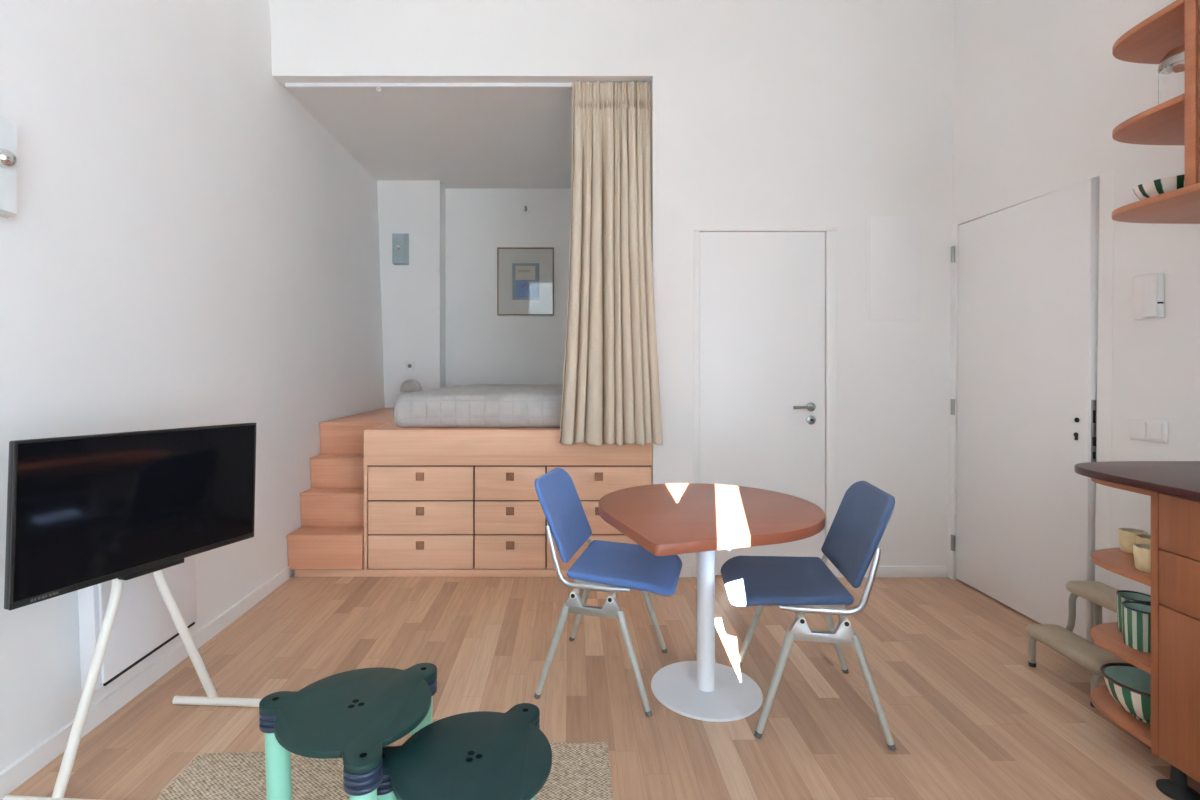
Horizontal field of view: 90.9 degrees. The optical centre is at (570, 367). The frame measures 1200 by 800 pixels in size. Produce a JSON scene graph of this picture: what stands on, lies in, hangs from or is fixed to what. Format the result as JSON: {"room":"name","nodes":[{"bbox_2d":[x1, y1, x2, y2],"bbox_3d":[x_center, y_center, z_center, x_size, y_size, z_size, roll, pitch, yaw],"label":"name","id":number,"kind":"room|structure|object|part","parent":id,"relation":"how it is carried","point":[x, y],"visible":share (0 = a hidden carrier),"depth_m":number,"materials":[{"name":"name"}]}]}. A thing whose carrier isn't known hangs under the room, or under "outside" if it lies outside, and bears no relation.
{"room":"studio apartment","nodes":[
{"label":"studio apartment","id":0,"kind":"room"},
{"bbox_2d":[0,0,384,771],"bbox_3d":[-1.776,-0.728,2.350,0.283,3.900,6.904,0,0,-1],"label":"wall","id":1,"kind":"structure","parent":0,"point":[186,244],"depth_m":2.49,"materials":[{"name":"white paint"}]},
{"bbox_2d":[0,116,16,217],"bbox_3d":[-1.639,-0.591,1.695,0.094,0.285,0.136,0,0,0],"label":"wall lamp","id":2,"kind":"object","parent":1,"relation":"attached to","point":[8,128],"visible":1,"depth_m":1.70,"materials":[{"name":"white metal"}]},
{"bbox_2d":[78,555,196,689],"bbox_3d":[-1.595,0.842,2.190,0.114,0.480,0.520,0,0,0],"label":"wall heater","id":3,"kind":"object","parent":1,"relation":"attached to","point":[143,624],"visible":0.44,"depth_m":2.08,"materials":[{"name":"white metal"}]},
{"bbox_3d":[-1.589,0.830,2.190,0.076,0.455,0.520,0,0,0],"label":"casing","id":4,"kind":"part","parent":3,"relation":"part of","materials":[{"name":"white metal"}]},
{"bbox_2d":[0,567,289,799],"bbox_3d":[-1.615,1.188,1.215,0.016,0.068,4.430,0,0,-1],"label":"baseboard","id":5,"kind":"structure","parent":1,"relation":"attached to","point":[25,767],"depth_m":2.15,"materials":[{"name":"white paint"}]},
{"bbox_2d":[377,180,445,407],"bbox_3d":[-1.599,-0.245,5.510,0.803,2.935,0.240,0,0,0],"label":"wall pier","id":6,"kind":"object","parent":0,"point":[413,295],"visible":0.43,"depth_m":5.39,"materials":[{"name":"white paint"}]},
{"bbox_2d":[392,234,408,264],"bbox_3d":[-1.548,-1.083,5.341,0.136,0.285,0.094,0,0,0],"label":"wall lamp","id":7,"kind":"object","parent":6,"relation":"attached to","point":[400,242],"visible":1,"depth_m":5.33,"materials":[{"name":"grey metal"}]},
{"bbox_2d":[405,362,413,369],"bbox_3d":[-1.471,-0.018,5.384,0.080,0.080,0.011,0,0,0],"label":"wall outlet","id":8,"kind":"object","parent":6,"relation":"attached to","point":[408,365],"visible":1,"depth_m":5.38,"materials":[{"name":"white plastic"}]},
{"bbox_2d":[284,86,571,187],"bbox_3d":[-0.750,-1.746,4.685,2.700,0.065,2.230,0,0,0],"label":"ceiling","id":9,"kind":"structure","parent":0,"point":[456,137],"depth_m":4.27,"materials":[{"name":"white paint"}]},
{"bbox_2d":[446,188,570,386],"bbox_3d":[-0.750,-0.278,5.715,2.700,3.000,0.170,0,0,0],"label":"wall","id":10,"kind":"structure","parent":0,"point":[483,346],"depth_m":5.63,"materials":[{"name":"white paint"}]},
{"bbox_2d":[497,247,553,314],"bbox_3d":[-0.432,-0.823,5.614,0.539,0.644,0.029,0,0,0],"label":"framed print","id":11,"kind":"object","parent":10,"relation":"attached to","point":[525,275],"visible":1,"depth_m":5.62},
{"bbox_2d":[521,202,530,212],"bbox_3d":[-0.429,-1.526,5.592,0.100,0.101,0.074,0,0,0],"label":"hook","id":12,"kind":"object","parent":10,"relation":"attached to","point":[525,207],"visible":1,"depth_m":5.61,"materials":[{"name":"white plastic"}]},
{"bbox_2d":[8,537,1199,799],"bbox_3d":[0.300,1.252,2.350,5.200,0.060,6.900,0,0,0],"label":"floor","id":13,"kind":"structure","parent":0,"point":[968,717],"depth_m":2.23,"materials":[{"name":"brown wood"}]},
{"bbox_2d":[2,569,261,799],"bbox_3d":[-1.286,0.772,1.883,0.450,0.900,0.636,0,0,15],"label":"stand","id":14,"kind":"object","parent":13,"relation":"on","point":[213,699],"visible":0.56,"depth_m":1.79,"materials":[{"name":"white metal"}]},
{"bbox_3d":[-1.418,0.766,1.738,0.034,0.889,0.208,0,0,10],"label":"leg","id":15,"kind":"part","parent":14,"relation":"part of","materials":[{"name":"white metal"}]},
{"bbox_2d":[4,423,255,610],"bbox_3d":[-1.333,0.420,1.875,0.053,0.446,0.762,0,-2,18],"label":"television","id":16,"kind":"object","parent":14,"relation":"attached to","point":[83,511],"visible":1,"depth_m":1.76,"materials":[{"name":"black plastic"}]},
{"bbox_3d":[-1.331,0.767,2.046,0.035,0.890,0.243,0,0,18],"label":"leg","id":17,"kind":"part","parent":14,"relation":"part of","materials":[{"name":"white metal"}]},
{"bbox_2d":[156,742,612,799],"bbox_3d":[-0.528,1.217,1.272,1.301,0.008,1.314,0,0,0],"label":"rug","id":18,"kind":"object","parent":13,"relation":"on","point":[579,771],"visible":0.54,"depth_m":1.75,"materials":[{"name":"carpet"}]},
{"bbox_2d":[259,663,436,799],"bbox_3d":[-0.544,1.007,1.397,0.412,0.412,0.422,0,0,0],"label":"stool","id":19,"kind":"object","parent":18,"relation":"on","point":[349,716],"visible":1,"depth_m":1.39,"materials":[{"name":"green plastic"}]},
{"bbox_3d":[-0.706,1.037,1.428,0.067,0.352,0.056,0,0,0],"label":"leg","id":20,"kind":"part","parent":19,"relation":"part of","materials":[{"name":"green paint"}]},
{"bbox_3d":[-0.434,1.037,1.231,0.060,0.352,0.066,0,0,0],"label":"leg","id":21,"kind":"part","parent":19,"relation":"part of","materials":[{"name":"green paint"}]},
{"bbox_3d":[-0.399,1.037,1.565,0.055,0.352,0.067,0,0,36],"label":"leg","id":22,"kind":"part","parent":19,"relation":"part of","materials":[{"name":"green paint"}]},
{"bbox_2d":[377,703,551,799],"bbox_3d":[-0.249,1.037,1.309,0.414,0.352,0.423,0,0,0],"label":"stool","id":23,"kind":"object","parent":18,"relation":"on","point":[479,755],"visible":0.8,"depth_m":1.30,"materials":[{"name":"teal plastic"}]},
{"bbox_3d":[-0.411,1.067,1.309,0.067,0.292,0.055,0,0,0],"label":"leg","id":24,"kind":"part","parent":23,"relation":"part of","materials":[{"name":"green paint"}]},
{"bbox_2d":[294,421,651,576],"bbox_3d":[-0.573,0.793,4.415,2.095,0.858,1.941,0,0,0],"label":"platform","id":25,"kind":"object","parent":13,"relation":"on","point":[439,501],"visible":0.84,"depth_m":3.45,"materials":[{"name":"brown wood"}]},
{"bbox_2d":[287,408,393,568],"bbox_3d":[-1.455,0.768,4.405,0.482,0.808,1.960,0,0,0],"label":"stairs","id":26,"kind":"structure","parent":25,"relation":"attached to","point":[330,535],"depth_m":3.62,"materials":[{"name":"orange wood"}]},
{"bbox_3d":[-0.883,1.037,3.449,0.047,0.047,0.010,0,0,0],"label":"drawer pull","id":27,"kind":"part","parent":25,"relation":"part of","materials":[{"name":"brown wood"}]},
{"bbox_3d":[-0.883,0.837,3.449,0.047,0.047,0.010,0,0,0],"label":"drawer pull","id":28,"kind":"part","parent":25,"relation":"part of","materials":[{"name":"brown wood"}]},
{"bbox_3d":[-0.883,0.635,3.449,0.047,0.047,0.010,0,0,0],"label":"drawer pull","id":29,"kind":"part","parent":25,"relation":"part of","materials":[{"name":"brown wood"}]},
{"bbox_3d":[-0.880,1.078,3.461,0.614,0.194,0.019,0,0,0],"label":"drawer","id":30,"kind":"part","parent":25,"relation":"part of","materials":[{"name":"brown wood"}]},
{"bbox_3d":[-0.880,0.877,3.461,0.614,0.190,0.019,0,0,0],"label":"drawer","id":31,"kind":"part","parent":25,"relation":"part of","materials":[{"name":"brown wood"}]},
{"bbox_3d":[-0.880,0.676,3.461,0.614,0.195,0.019,0,0,0],"label":"drawer","id":32,"kind":"part","parent":25,"relation":"part of","materials":[{"name":"brown wood"}]},
{"bbox_2d":[393,384,562,426],"bbox_3d":[-0.329,0.251,4.471,1.517,0.223,1.898,0,0,0],"label":"bed","id":33,"kind":"object","parent":25,"relation":"on","point":[475,405],"visible":0.62,"depth_m":3.55,"materials":[{"name":"white fabric"}]},
{"bbox_2d":[400,379,421,392],"bbox_3d":[-1.415,0.231,5.220,0.186,0.266,0.186,0,0,0],"label":"table lamp","id":34,"kind":"object","parent":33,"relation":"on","point":[410,385],"visible":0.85,"depth_m":5.15,"materials":[{"name":"white glass"}]},
{"bbox_3d":[-0.368,0.467,3.461,1.687,0.206,0.022,0,0,0],"label":"rail","id":35,"kind":"part","parent":25,"relation":"part of","materials":[{"name":"brown wood"}]},
{"bbox_3d":[-0.357,1.078,3.461,0.413,0.194,0.019,0,0,0],"label":"drawer","id":36,"kind":"part","parent":25,"relation":"part of","materials":[{"name":"brown wood"}]},
{"bbox_3d":[-0.357,1.037,3.449,0.047,0.047,0.010,0,0,0],"label":"drawer pull","id":37,"kind":"part","parent":25,"relation":"part of","materials":[{"name":"brown wood"}]},
{"bbox_3d":[-0.357,0.877,3.461,0.413,0.190,0.019,0,0,0],"label":"drawer","id":38,"kind":"part","parent":25,"relation":"part of","materials":[{"name":"brown wood"}]},
{"bbox_3d":[-0.357,0.837,3.449,0.047,0.047,0.010,0,0,0],"label":"drawer pull","id":39,"kind":"part","parent":25,"relation":"part of","materials":[{"name":"brown wood"}]},
{"bbox_3d":[-0.357,0.676,3.461,0.413,0.195,0.019,0,0,0],"label":"drawer","id":40,"kind":"part","parent":25,"relation":"part of","materials":[{"name":"brown wood"}]},
{"bbox_3d":[-0.357,0.635,3.449,0.047,0.047,0.010,0,0,0],"label":"drawer pull","id":41,"kind":"part","parent":25,"relation":"part of","materials":[{"name":"brown wood"}]},
{"bbox_3d":[0.165,0.877,3.461,0.612,0.190,0.019,0,0,0],"label":"drawer","id":42,"kind":"part","parent":25,"relation":"part of","materials":[{"name":"brown wood"}]},
{"bbox_3d":[0.165,1.078,3.461,0.612,0.194,0.019,0,0,0],"label":"drawer","id":43,"kind":"part","parent":25,"relation":"part of","materials":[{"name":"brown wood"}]},
{"bbox_3d":[0.164,0.837,3.449,0.047,0.047,0.010,0,0,0],"label":"drawer pull","id":44,"kind":"part","parent":25,"relation":"part of","materials":[{"name":"brown wood"}]},
{"bbox_3d":[0.165,0.676,3.461,0.612,0.195,0.019,0,0,0],"label":"drawer","id":45,"kind":"part","parent":25,"relation":"part of","materials":[{"name":"brown wood"}]},
{"bbox_3d":[0.164,0.635,3.449,0.047,0.047,0.010,0,0,0],"label":"drawer pull","id":46,"kind":"part","parent":25,"relation":"part of","materials":[{"name":"brown wood"}]},
{"bbox_2d":[534,468,681,716],"bbox_3d":[0.156,0.829,2.358,0.545,0.794,0.503,0,0,16],"label":"chair","id":47,"kind":"object","parent":13,"relation":"on","point":[605,566],"visible":0.98,"depth_m":2.23,"materials":[{"name":"blue fabric"}]},
{"bbox_3d":[-0.066,1.041,2.188,0.132,0.337,0.028,0,0,2],"label":"leg","id":48,"kind":"part","parent":47,"relation":"part of","materials":[{"name":"metal"}]},
{"bbox_3d":[-0.033,0.582,2.411,0.152,0.300,0.408,0,0,16],"label":"backrest","id":49,"kind":"part","parent":47,"relation":"part of","materials":[{"name":"blue plastic"}]},
{"bbox_3d":[0.055,1.041,2.619,0.132,0.337,0.028,0,0,29],"label":"leg","id":50,"kind":"part","parent":47,"relation":"part of","materials":[{"name":"metal"}]},
{"bbox_3d":[0.057,0.698,2.158,0.319,0.221,0.028,0,0,16],"label":"frame","id":51,"kind":"part","parent":47,"relation":"part of","materials":[{"name":"metal"}]},
{"bbox_3d":[0.228,0.787,2.338,0.396,0.070,0.457,0,0,16],"label":"seat","id":52,"kind":"part","parent":47,"relation":"part of","materials":[{"name":"blue fabric"}]},
{"bbox_3d":[0.221,1.041,2.107,0.136,0.338,0.028,0,0,29],"label":"leg","id":53,"kind":"part","parent":47,"relation":"part of","materials":[{"name":"metal"}]},
{"bbox_3d":[0.342,1.041,2.539,0.136,0.338,0.028,0,0,2],"label":"leg","id":54,"kind":"part","parent":47,"relation":"part of","materials":[{"name":"metal"}]},
{"bbox_2d":[599,483,824,721],"bbox_3d":[0.502,0.862,2.175,0.800,0.720,0.800,0,0,-18],"label":"dining table","id":55,"kind":"object","parent":13,"relation":"on","point":[703,519],"visible":1,"depth_m":2.12,"materials":[{"name":"brown wood"}]},
{"bbox_2d":[721,481,895,750],"bbox_3d":[0.844,0.829,2.165,0.545,0.794,0.503,0,0,9],"label":"chair","id":56,"kind":"object","parent":13,"relation":"on","point":[862,517],"visible":1,"depth_m":2.03,"materials":[{"name":"blue fabric"}]},
{"bbox_3d":[0.748,1.041,2.406,0.136,0.338,0.028,0,0,22],"label":"leg","id":57,"kind":"part","parent":56,"relation":"part of","materials":[{"name":"metal"}]},
{"bbox_3d":[0.682,1.041,1.962,0.136,0.338,0.028,0,0,-5],"label":"leg","id":58,"kind":"part","parent":56,"relation":"part of","materials":[{"name":"metal"}]},
{"bbox_3d":[0.770,0.787,2.176,0.396,0.070,0.457,0,0,9],"label":"seat","id":59,"kind":"part","parent":56,"relation":"part of","materials":[{"name":"blue fabric"}]},
{"bbox_3d":[0.917,0.698,2.376,0.319,0.221,0.028,0,0,9],"label":"frame","id":60,"kind":"part","parent":56,"relation":"part of","materials":[{"name":"metal"}]},
{"bbox_3d":[0.852,0.698,1.941,0.319,0.221,0.028,0,0,9],"label":"frame","id":61,"kind":"part","parent":56,"relation":"part of","materials":[{"name":"metal"}]},
{"bbox_3d":[1.042,1.041,2.362,0.132,0.337,0.028,0,0,-5],"label":"leg","id":62,"kind":"part","parent":56,"relation":"part of","materials":[{"name":"metal"}]},
{"bbox_3d":[1.038,0.582,2.135,0.152,0.300,0.408,0,0,9],"label":"backrest","id":63,"kind":"part","parent":56,"relation":"part of","materials":[{"name":"blue fabric"}]},
{"bbox_3d":[0.976,1.041,1.918,0.132,0.337,0.028,0,0,22],"label":"leg","id":64,"kind":"part","parent":56,"relation":"part of","materials":[{"name":"metal"}]},
{"bbox_2d":[1026,581,1127,707],"bbox_3d":[2.027,1.048,2.275,0.315,0.348,0.350,0,0,0],"label":"step stool","id":65,"kind":"object","parent":13,"relation":"on","point":[1083,652],"visible":0.67,"depth_m":2.31,"materials":[{"name":"beige wood"}]},
{"bbox_3d":[2.029,1.062,2.420,0.296,0.296,0.023,0,0,0],"label":"frame","id":66,"kind":"part","parent":65,"relation":"part of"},
{"bbox_3d":[2.029,1.062,2.130,0.296,0.296,0.023,0,0,0],"label":"frame","id":67,"kind":"part","parent":65,"relation":"part of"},
{"bbox_2d":[1091,478,1199,799],"bbox_3d":[1.992,0.788,1.305,0.604,0.868,1.510,0,0,0],"label":"base cabinet","id":68,"kind":"object","parent":13,"relation":"on","point":[1172,735],"visible":0.72,"depth_m":1.67,"materials":[{"name":"brown wood"}]},
{"bbox_2d":[1091,478,1150,495],"bbox_3d":[1.995,0.365,1.891,0.598,0.019,0.338,0,0,0],"label":"open shelf","id":69,"kind":"object","parent":68,"relation":"attached to","point":[1132,489],"depth_m":1.81,"materials":[{"name":"brown wood"}]},
{"bbox_2d":[1091,547,1150,586],"bbox_3d":[1.993,0.631,1.891,0.595,0.019,0.338,0,0,0],"label":"open shelf","id":70,"kind":"object","parent":68,"relation":"attached to","point":[1115,560],"depth_m":1.89,"materials":[{"name":"brown wood"}]},
{"bbox_2d":[1091,622,1150,673],"bbox_3d":[1.992,0.888,1.891,0.592,0.019,0.338,0,0,0],"label":"open shelf","id":71,"kind":"object","parent":68,"relation":"attached to","point":[1108,636],"depth_m":1.87,"materials":[{"name":"brown wood"}]},
{"bbox_2d":[1091,685,1150,746],"bbox_3d":[1.990,1.101,1.891,0.589,0.019,0.338,0,0,0],"label":"open shelf","id":72,"kind":"object","parent":68,"relation":"attached to","point":[1102,700],"depth_m":1.86,"materials":[{"name":"brown wood"}]},
{"bbox_2d":[1100,662,1150,723],"bbox_3d":[1.802,1.032,1.838,0.230,0.119,0.230,0,0,0],"label":"bowl","id":73,"kind":"object","parent":68,"relation":"on","point":[1129,685],"visible":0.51,"depth_m":1.86,"materials":[{"name":"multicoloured ceramic"}]},
{"bbox_2d":[1118,528,1147,553],"bbox_3d":[1.900,0.586,1.995,0.070,0.072,0.070,0,0,22],"label":"cup","id":74,"kind":"object","parent":68,"relation":"on","point":[1127,536],"visible":0.64,"depth_m":1.99,"materials":[{"name":"beige ceramic"}]},
{"bbox_2d":[1116,590,1150,632],"bbox_3d":[1.870,0.816,1.950,0.102,0.126,0.102,0,0,-11],"label":"pot","id":75,"kind":"object","parent":68,"relation":"on","point":[1121,595],"visible":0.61,"depth_m":1.97,"materials":[{"name":"teal ceramic"}]},
{"bbox_2d":[1121,601,1150,652],"bbox_3d":[1.802,0.816,1.858,0.102,0.126,0.102,0,0,-29],"label":"pot","id":76,"kind":"object","parent":68,"relation":"on","point":[1136,616],"visible":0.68,"depth_m":1.84,"materials":[{"name":"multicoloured ceramic"}]},
{"bbox_2d":[1075,461,1199,500],"bbox_3d":[2.001,0.341,1.319,0.678,0.024,1.538,0,0,0],"label":"countertop","id":77,"kind":"structure","parent":68,"relation":"on","point":[1175,478],"depth_m":1.84,"materials":[{"name":"brown wood"}]},
{"bbox_2d":[1133,544,1150,572],"bbox_3d":[1.775,0.586,1.810,0.070,0.072,0.070,0,0,22],"label":"cup","id":78,"kind":"object","parent":68,"relation":"on","point":[1142,552],"visible":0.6,"depth_m":1.80,"materials":[{"name":"beige ceramic"}]},
{"bbox_3d":[1.976,0.738,1.711,0.571,0.768,0.022,0,0,0],"label":"panel","id":79,"kind":"part","parent":68,"relation":"part of","materials":[{"name":"brown wood"}]},
{"bbox_3d":[1.700,0.600,1.379,0.019,0.154,0.638,0,0,0],"label":"drawer","id":80,"kind":"part","parent":68,"relation":"part of","materials":[{"name":"brown wood"}]},
{"bbox_3d":[1.700,0.440,1.379,0.019,0.159,0.638,0,0,0],"label":"drawer","id":81,"kind":"part","parent":68,"relation":"part of","materials":[{"name":"brown wood"}]},
{"bbox_3d":[1.700,0.899,1.379,0.019,0.436,0.638,0,0,0],"label":"door","id":82,"kind":"part","parent":68,"relation":"part of","materials":[{"name":"brown wood"}]},
{"bbox_2d":[270,0,954,576],"bbox_3d":[0.175,-0.728,3.510,4.550,3.900,0.120,0,0,0],"label":"wall","id":83,"kind":"structure","parent":0,"point":[839,113],"depth_m":3.45,"materials":[{"name":"white paint"}]},
{"bbox_2d":[285,83,635,91],"bbox_3d":[-0.623,-1.684,3.546,2.185,0.050,0.021,0,0,0],"label":"track","id":84,"kind":"object","parent":83,"relation":"attached to","point":[287,85],"visible":0.86,"depth_m":3.54,"materials":[{"name":"white metal"}]},
{"bbox_3d":[-0.623,-1.698,3.546,2.185,0.022,0.021,0,0,0],"label":"rail","id":85,"kind":"part","parent":84,"relation":"part of","materials":[{"name":"white metal"}]},
{"bbox_2d":[559,81,662,445],"bbox_3d":[0.230,-0.626,3.436,0.600,2.139,0.237,0,0,0],"label":"curtain","id":86,"kind":"object","parent":84,"relation":"hanging from","point":[611,390],"visible":1,"depth_m":3.40,"materials":[{"name":"beige fabric"}]},
{"bbox_2d":[700,232,824,574],"bbox_3d":[1.122,0.211,3.475,0.740,2.022,0.171,0,0,0],"label":"door","id":87,"kind":"structure","parent":83,"relation":"in","point":[762,294],"depth_m":3.45,"materials":[{"name":"white paint"}]},
{"bbox_3d":[1.356,0.228,3.422,0.146,0.052,0.066,0,0,0],"label":"handle","id":88,"kind":"part","parent":87,"relation":"part of","materials":[{"name":"metal"}]},
{"bbox_3d":[1.403,0.304,3.450,0.052,0.052,0.011,0,0,0],"label":"keyhole plate","id":89,"kind":"part","parent":87,"relation":"part of","materials":[{"name":"metal"}]},
{"bbox_2d":[694,226,836,576],"bbox_3d":[1.135,0.196,3.445,0.835,2.052,0.010,0,0,0],"label":"trim","id":90,"kind":"structure","parent":83,"relation":"attached to","point":[831,231],"depth_m":3.44,"materials":[{"name":"white paint"}]},
{"bbox_2d":[679,566,946,577],"bbox_3d":[1.336,1.189,3.443,1.708,0.066,0.013,0,0,0],"label":"baseboard","id":91,"kind":"structure","parent":83,"relation":"attached to","point":[882,571],"depth_m":3.44,"materials":[{"name":"white paint"}]},
{"bbox_2d":[952,0,1175,579],"bbox_3d":[2.414,-0.728,1.235,0.197,3.900,4.686,0,0,-3],"label":"wall","id":92,"kind":"structure","parent":0,"point":[1041,92],"depth_m":2.87,"materials":[{"name":"white paint"}]},
{"bbox_2d":[951,176,1099,642],"bbox_3d":[2.268,0.197,2.977,0.145,2.050,0.884,0,0,0],"label":"door","id":93,"kind":"structure","parent":92,"relation":"in","point":[1028,271],"depth_m":2.87,"materials":[{"name":"white paint"}]},
{"bbox_3d":[2.255,0.275,2.548,0.022,0.275,0.006,0,0,0],"label":"lock plate","id":94,"kind":"part","parent":93,"relation":"part of","materials":[{"name":"metal"}]},
{"bbox_2d":[948,170,1114,643],"bbox_3d":[2.240,0.197,2.959,0.029,2.050,0.982,0,0,-3],"label":"trim","id":95,"kind":"structure","parent":92,"relation":"attached to","point":[1106,189],"depth_m":2.51,"materials":[{"name":"white paint"}]},
{"bbox_2d":[1133,273,1163,319],"bbox_3d":[2.253,-0.279,2.308,0.040,0.175,0.107,0,0,0],"label":"intercom","id":96,"kind":"object","parent":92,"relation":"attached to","point":[1148,289],"visible":1,"depth_m":2.28,"materials":[{"name":"white plastic"}]},
{"bbox_2d":[1129,418,1167,442],"bbox_3d":[2.259,0.245,2.312,0.014,0.082,0.148,0,0,0],"label":"light switch","id":97,"kind":"object","parent":92,"relation":"attached to","point":[1139,429],"visible":1,"depth_m":2.30,"materials":[{"name":"white plastic"}]},
{"bbox_2d":[1109,145,1199,622],"bbox_3d":[2.333,0.179,1.083,0.031,2.085,2.772,0,0,-3],"label":"wall","id":98,"kind":"structure","parent":92,"relation":"attached to","point":[1156,362],"depth_m":2.31,"materials":[{"name":"white paint"}]},
{"bbox_2d":[1112,0,1199,223],"bbox_3d":[2.066,-0.951,1.305,0.590,0.895,1.510,0,0,0],"label":"shelving unit","id":99,"kind":"object","parent":92,"relation":"attached to","point":[1175,121],"visible":0.98,"depth_m":1.84,"materials":[{"name":"brown wood"}]},
{"bbox_2d":[1112,0,1184,63],"bbox_3d":[2.042,-1.068,1.884,0.539,0.020,0.352,0,0,0],"label":"open shelf","id":100,"kind":"object","parent":99,"relation":"attached to","point":[1151,39],"depth_m":1.89,"materials":[{"name":"brown wood"}]},
{"bbox_2d":[1112,93,1184,144],"bbox_3d":[2.041,-0.786,1.884,0.535,0.020,0.352,0,0,0],"label":"open shelf","id":101,"kind":"object","parent":99,"relation":"attached to","point":[1163,123],"depth_m":1.90,"materials":[{"name":"brown wood"}]},
{"bbox_2d":[1112,183,1199,223],"bbox_3d":[2.066,-0.513,1.305,0.590,0.020,1.510,0,0,0],"label":"open shelf","id":102,"kind":"object","parent":99,"relation":"attached to","point":[1182,205],"depth_m":1.87,"materials":[{"name":"brown wood"}]},
{"bbox_2d":[1133,174,1184,199],"bbox_3d":[1.935,-0.557,1.885,0.204,0.068,0.204,0,0,-14],"label":"bowl","id":103,"kind":"object","parent":99,"relation":"on","point":[1163,185],"visible":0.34,"depth_m":1.85,"materials":[{"name":"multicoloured ceramic"}]},
{"bbox_2d":[1157,44,1184,104],"bbox_3d":[1.885,-0.892,1.810,0.122,0.192,0.122,0,0,0],"label":"glass jar","id":104,"kind":"object","parent":99,"relation":"on","point":[1171,69],"visible":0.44,"depth_m":1.79,"materials":[{"name":"white"}]},
{"bbox_3d":[1.885,-0.957,1.810,0.122,0.063,0.122,0,0,0],"label":"lid","id":105,"kind":"part","parent":104,"relation":"part of","materials":[{"name":"clear glass"}]},
{"bbox_3d":[2.031,-0.961,1.692,0.512,0.874,0.031,0,0,0],"label":"panel","id":106,"kind":"part","parent":99,"relation":"part of","materials":[{"name":"brown wood"}]},
{"bbox_3d":[1.785,-0.960,1.366,0.020,0.866,0.612,0,0,0],"label":"door","id":107,"kind":"part","parent":99,"relation":"part of","materials":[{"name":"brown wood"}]},
{"bbox_2d":[1136,534,1150,544],"bbox_3d":[1.885,0.586,1.915,0.070,0.072,0.070,0,0,22],"label":"cup","id":108,"kind":"object","parent":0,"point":[1141,538],"visible":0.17,"depth_m":1.92,"materials":[{"name":"beige ceramic"}]}
]}

